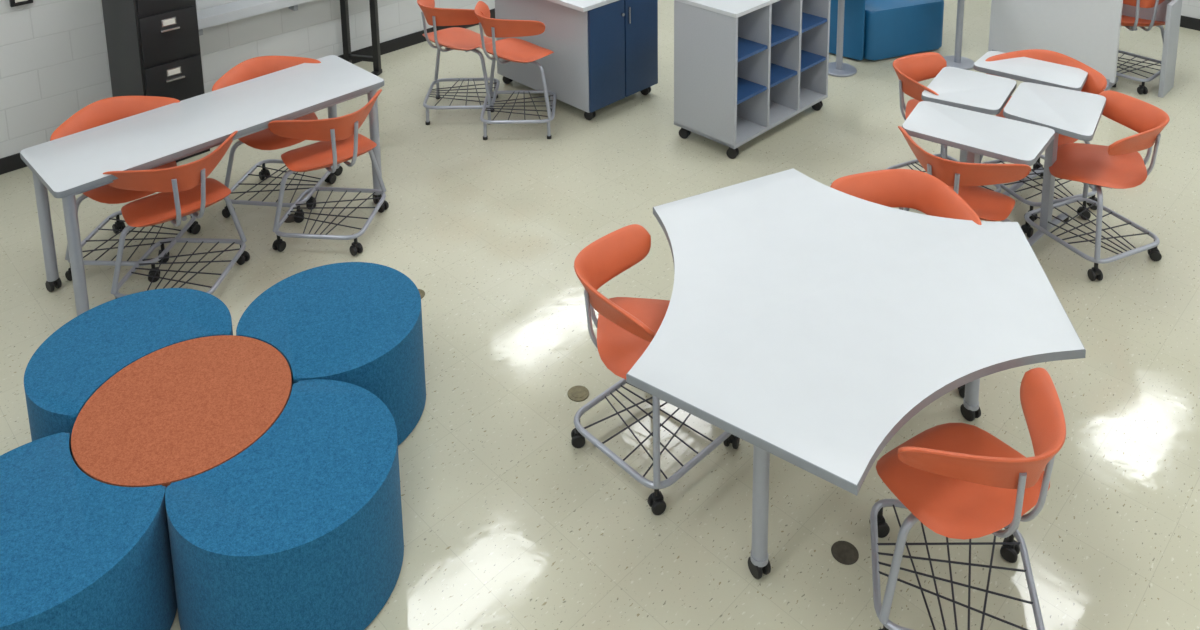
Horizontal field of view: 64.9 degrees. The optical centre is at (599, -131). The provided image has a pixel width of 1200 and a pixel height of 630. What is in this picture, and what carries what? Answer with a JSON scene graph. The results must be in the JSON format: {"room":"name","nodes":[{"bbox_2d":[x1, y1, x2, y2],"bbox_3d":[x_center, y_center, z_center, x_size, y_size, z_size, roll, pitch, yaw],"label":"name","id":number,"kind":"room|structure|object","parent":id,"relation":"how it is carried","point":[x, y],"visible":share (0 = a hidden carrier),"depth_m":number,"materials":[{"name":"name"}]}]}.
{"room":"classroom","nodes":[
{"label":"classroom","id":0,"kind":"room"},
{"bbox_2d":[0,0,494,157],"bbox_3d":[-2.525,0.126,6.732,12.050,3.050,0.123,-11,15,-44],"label":"wall","id":1,"kind":"structure","parent":0,"point":[54,63],"depth_m":6.07,"materials":[{"name":"white paint"}]},
{"bbox_2d":[9,0,32,6],"bbox_3d":[-3.512,0.771,5.717,0.120,0.100,0.035,-11,15,-44],"label":"wall thermostat","id":2,"kind":"object","parent":1,"relation":"attached to","point":[13,3],"visible":1,"depth_m":5.70,"materials":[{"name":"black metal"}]},
{"bbox_2d":[0,8,494,174],"bbox_3d":[-2.459,1.584,6.956,12.050,0.100,0.012,-11,15,-44],"label":"baseboard","id":3,"kind":"structure","parent":1,"relation":"attached to","point":[13,162],"depth_m":7.66,"materials":[{"name":"black rubber"}]},
{"bbox_2d":[197,0,312,35],"bbox_3d":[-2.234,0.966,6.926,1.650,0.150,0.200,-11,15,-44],"label":"whiteboard","id":4,"kind":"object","parent":1,"relation":"attached to","point":[228,12],"depth_m":6.57,"materials":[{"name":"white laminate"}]},
{"bbox_2d":[0,0,1199,629],"bbox_3d":[1.621,2.383,2.904,12.450,0.100,12.020,-11,15,-44],"label":"floor","id":5,"kind":"structure","parent":0,"point":[508,524],"depth_m":4.05,"materials":[{"name":"tile"}]},
{"bbox_2d":[0,432,176,629],"bbox_3d":[-1.714,2.172,2.840,0.710,0.430,0.616,5,12,27],"label":"ottoman","id":6,"kind":"object","parent":5,"relation":"on","point":[78,551],"visible":0.98,"depth_m":2.79,"materials":[{"name":"blue fabric"}]},
{"bbox_2d":[50,96,200,282],"bbox_3d":[-2.439,1.630,4.867,0.517,0.772,0.518,0,11,4],"label":"desk chair","id":7,"kind":"object","parent":5,"relation":"on","point":[107,110],"visible":0.38,"depth_m":4.88,"materials":[{"name":"orange plastic"}]},
{"bbox_2d":[24,288,232,440],"bbox_3d":[-1.829,2.018,3.676,0.577,0.430,0.710,9,14,41],"label":"ottoman","id":8,"kind":"object","parent":5,"relation":"on","point":[84,353],"visible":0.44,"depth_m":3.61,"materials":[{"name":"blue fabric"}]},
{"bbox_2d":[102,0,209,161],"bbox_3d":[-2.840,1.146,6.006,0.360,1.320,0.661,-11,15,-44],"label":"filing cabinet","id":9,"kind":"object","parent":5,"relation":"on","point":[153,46],"visible":0.72,"depth_m":5.79,"materials":[{"name":"black metal"}]},
{"bbox_2d":[103,131,249,297],"bbox_3d":[-2.046,1.681,4.566,0.518,0.772,0.519,0,11,4],"label":"desk chair","id":10,"kind":"object","parent":5,"relation":"on","point":[186,189],"visible":0.82,"depth_m":4.47,"materials":[{"name":"orange plastic"}]},
{"bbox_2d":[71,335,291,486],"bbox_3d":[-1.446,2.075,3.337,0.704,0.430,0.704,-1,11,0],"label":"round ottoman","id":11,"kind":"object","parent":5,"relation":"on","point":[183,410],"visible":0.59,"depth_m":3.26,"materials":[{"name":"orange fabric"}]},
{"bbox_2d":[20,55,383,315],"bbox_3d":[-1.982,1.624,4.956,0.575,0.740,1.670,9,15,44],"label":"rectangular table","id":12,"kind":"object","parent":5,"relation":"on","point":[69,166],"visible":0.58,"depth_m":4.69,"materials":[{"name":"laminate"}]},
{"bbox_2d":[212,56,335,222],"bbox_3d":[-1.860,1.523,5.399,0.516,0.772,0.516,1,11,8],"label":"desk chair","id":13,"kind":"object","parent":5,"relation":"on","point":[252,68],"visible":0.41,"depth_m":5.39,"materials":[{"name":"orange plastic"}]},
{"bbox_2d":[165,379,403,629],"bbox_3d":[-0.969,2.120,3.065,0.602,0.430,0.710,5,12,30],"label":"ottoman","id":14,"kind":"object","parent":5,"relation":"on","point":[302,528],"visible":1,"depth_m":2.88,"materials":[{"name":"blue fabric"}]},
{"bbox_2d":[284,214,293,222],"bbox_3d":[-1.723,1.940,5.249,0.090,0.005,0.090,-1,11,0],"label":"floor outlet cover","id":15,"kind":"object","parent":5,"relation":"on","point":[289,219],"visible":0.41,"depth_m":5.23,"materials":[{"name":"grey metal"}]},
{"bbox_2d":[268,89,388,255],"bbox_3d":[-1.447,1.583,5.048,0.518,0.772,0.518,0,11,5],"label":"desk chair","id":16,"kind":"object","parent":5,"relation":"on","point":[340,140],"visible":0.99,"depth_m":4.92,"materials":[{"name":"orange plastic"}]},
{"bbox_2d":[236,262,425,445],"bbox_3d":[-1.053,1.980,3.818,0.710,0.430,0.653,8,13,38],"label":"ottoman","id":17,"kind":"object","parent":5,"relation":"on","point":[359,324],"visible":0.74,"depth_m":3.70,"materials":[{"name":"blue fabric"}]},
{"bbox_2d":[340,0,381,75],"bbox_3d":[-1.846,0.644,7.081,0.300,1.875,0.100,2,11,15],"label":"display stand","id":18,"kind":"object","parent":5,"relation":"on","point":[376,58],"visible":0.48,"depth_m":7.20,"materials":[{"name":"black metal"}]},
{"bbox_2d":[418,289,424,298],"bbox_3d":[-0.891,2.056,4.561,0.090,0.005,0.090,-1,11,0],"label":"floor outlet cover","id":19,"kind":"object","parent":5,"relation":"on","point":[422,293],"visible":0.28,"depth_m":4.57,"materials":[{"name":"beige metal"}]},
{"bbox_2d":[417,0,499,124],"bbox_3d":[-0.975,1.271,6.498,0.518,0.843,0.518,-1,11,1],"label":"counter stool","id":20,"kind":"object","parent":5,"relation":"on","point":[454,38],"visible":0.96,"depth_m":6.36,"materials":[{"name":"orange plastic"}]},
{"bbox_2d":[474,1,556,139],"bbox_3d":[-0.559,1.307,6.272,0.518,0.843,0.518,-1,11,1],"label":"counter stool","id":21,"kind":"object","parent":5,"relation":"on","point":[509,50],"visible":0.98,"depth_m":6.14,"materials":[{"name":"orange plastic"}]},
{"bbox_2d":[495,0,657,119],"bbox_3d":[-0.196,1.198,6.836,0.760,0.840,1.046,-11,15,-44],"label":"storage cabinet","id":22,"kind":"object","parent":5,"relation":"on","point":[605,53],"visible":0.99,"depth_m":6.47,"materials":[{"name":"white laminate"}]},
{"bbox_2d":[567,385,588,401],"bbox_3d":[-0.090,2.168,3.902,0.090,0.005,0.090,-1,11,0],"label":"floor outlet cover","id":23,"kind":"object","parent":5,"relation":"on","point":[578,393],"visible":1,"depth_m":3.90,"materials":[{"name":"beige metal"}]},
{"bbox_2d":[571,224,739,514],"bbox_3d":[0.188,1.836,3.562,0.517,0.772,0.517,-11,14,-43],"label":"desk chair","id":24,"kind":"object","parent":5,"relation":"on","point":[626,326],"visible":0.68,"depth_m":3.54,"materials":[{"name":"orange plastic"}]},
{"bbox_2d":[674,0,830,158],"bbox_3d":[1.020,1.230,6.246,1.060,0.960,0.500,-11,15,-44],"label":"bookcase","id":25,"kind":"object","parent":5,"relation":"on","point":[743,68],"visible":1,"depth_m":5.99,"materials":[{"name":"white laminate"}]},
{"bbox_2d":[828,0,856,76],"bbox_3d":[1.817,1.178,7.120,0.440,0.720,0.440,-1,11,0],"label":"pedestal side table","id":26,"kind":"object","parent":5,"relation":"on","point":[838,68],"visible":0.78,"depth_m":7.12,"materials":[{"name":"silver metal"}]},
{"bbox_2d":[831,541,858,564],"bbox_3d":[0.822,2.292,3.165,0.090,0.005,0.090,-1,11,0],"label":"floor outlet cover","id":27,"kind":"object","parent":5,"relation":"on","point":[844,552],"visible":1,"depth_m":3.16,"materials":[{"name":"grey metal"}]},
{"bbox_2d":[626,168,1085,579],"bbox_3d":[0.884,1.865,3.442,1.466,0.740,1.738,1,11,8],"label":"table","id":28,"kind":"object","parent":5,"relation":"on","point":[807,321],"visible":1,"depth_m":3.21,"materials":[{"name":"laminate"}]},
{"bbox_2d":[829,0,943,59],"bbox_3d":[2.074,1.024,7.795,1.116,0.730,1.078,-4,11,-17],"label":"lounge seat","id":29,"kind":"object","parent":5,"relation":"on","point":[873,29],"visible":0.62,"depth_m":7.37,"materials":[{"name":"blue fabric"}]},
{"bbox_2d":[830,169,981,397],"bbox_3d":[1.254,1.745,3.973,0.518,0.772,0.518,-3,11,-10],"label":"desk chair","id":30,"kind":"object","parent":5,"relation":"on","point":[924,192],"visible":0.15,"depth_m":4.10,"materials":[{"name":"orange plastic"}]},
{"bbox_2d":[886,52,1001,192],"bbox_3d":[1.925,1.486,5.311,0.519,0.772,0.518,-6,12,-26],"label":"desk chair","id":31,"kind":"object","parent":5,"relation":"on","point":[910,70],"visible":0.34,"depth_m":5.42,"materials":[{"name":"orange plastic"}]},
{"bbox_2d":[943,0,974,69],"bbox_3d":[2.757,1.196,7.228,0.400,0.620,0.400,-1,11,0],"label":"pedestal side table","id":32,"kind":"object","parent":5,"relation":"on","point":[957,61],"visible":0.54,"depth_m":7.23,"materials":[{"name":"silver metal"}]},
{"bbox_2d":[898,126,1030,221],"bbox_3d":[1.722,1.637,4.517,0.517,0.772,0.517,-1,11,-3],"label":"desk chair","id":33,"kind":"object","parent":5,"relation":"on","point":[965,179],"visible":0.38,"depth_m":4.29,"materials":[{"name":"orange plastic"}]},
{"bbox_2d":[869,367,1065,629],"bbox_3d":[1.115,1.945,2.908,0.518,0.772,0.520,2,11,15],"label":"desk chair","id":34,"kind":"object","parent":5,"relation":"on","point":[959,480],"visible":1,"depth_m":2.82,"materials":[{"name":"orange plastic"}]},
{"bbox_2d":[921,67,1016,162],"bbox_3d":[1.995,1.535,5.137,0.388,0.740,0.500,6,13,34],"label":"table","id":35,"kind":"object","parent":5,"relation":"on","point":[955,87],"visible":0.56,"depth_m":5.04,"materials":[{"name":"laminate"}]},
{"bbox_2d":[902,101,1054,165],"bbox_3d":[1.841,1.627,4.655,0.644,0.740,0.496,6,13,33],"label":"table","id":36,"kind":"object","parent":5,"relation":"on","point":[976,133],"visible":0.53,"depth_m":4.56,"materials":[{"name":"laminate"}]},
{"bbox_2d":[973,51,1087,195],"bbox_3d":[2.431,1.482,5.385,0.596,0.740,0.450,3,11,19],"label":"table","id":37,"kind":"object","parent":5,"relation":"on","point":[1025,69],"visible":0.62,"depth_m":5.29,"materials":[{"name":"laminate"}]},
{"bbox_2d":[979,49,1106,221],"bbox_3d":[2.479,1.477,5.321,0.518,0.772,0.517,-4,11,-16],"label":"desk chair","id":38,"kind":"object","parent":5,"relation":"on","point":[1096,83],"visible":0.31,"depth_m":5.28,"materials":[{"name":"orange plastic"}]},
{"bbox_2d":[1003,82,1105,245],"bbox_3d":[2.333,1.575,4.896,0.416,0.740,0.551,6,13,34],"label":"table","id":39,"kind":"object","parent":5,"relation":"on","point":[1075,114],"visible":0.79,"depth_m":4.85,"materials":[{"name":"laminate"}]},
{"bbox_2d":[988,0,1122,90],"bbox_3d":[3.320,0.703,6.853,0.360,1.710,0.900,-11,15,-44],"label":"whiteboard","id":40,"kind":"object","parent":5,"relation":"on","point":[1087,32],"visible":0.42,"depth_m":6.86,"materials":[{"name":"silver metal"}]},
{"bbox_2d":[1021,90,1169,280],"bbox_3d":[2.539,1.573,4.799,0.516,0.772,0.516,-5,11,-23],"label":"desk chair","id":41,"kind":"object","parent":5,"relation":"on","point":[1118,165],"visible":0.94,"depth_m":4.76,"materials":[{"name":"orange plastic"}]},
{"bbox_2d":[1116,0,1164,93],"bbox_3d":[3.871,1.163,6.901,0.518,0.772,0.519,-10,14,-40],"label":"desk chair","id":42,"kind":"object","parent":5,"relation":"on","point":[1126,21],"visible":0.49,"depth_m":6.72,"materials":[{"name":"orange plastic"}]},
{"bbox_2d":[1122,0,1181,97],"bbox_3d":[3.830,1.162,7.105,0.600,0.702,1.000,-11,15,-44],"label":"computer desk","id":43,"kind":"object","parent":5,"relation":"on","point":[1168,11],"visible":0.59,"depth_m":6.66,"materials":[{"name":"white laminate"}]},
{"bbox_2d":[1181,0,1199,18],"bbox_3d":[5.928,-0.006,6.809,0.121,3.050,11.860,-11,15,-44],"label":"wall","id":44,"kind":"structure","parent":0,"point":[1190,8],"depth_m":7.94,"materials":[{"name":"white paint"}]},
{"bbox_2d":[1180,15,1199,30],"bbox_3d":[5.901,1.453,7.034,0.012,0.100,11.590,-11,15,-44],"label":"baseboard","id":45,"kind":"structure","parent":44,"relation":"attached to","point":[1185,22],"depth_m":7.95,"materials":[{"name":"black rubber"}]}
]}

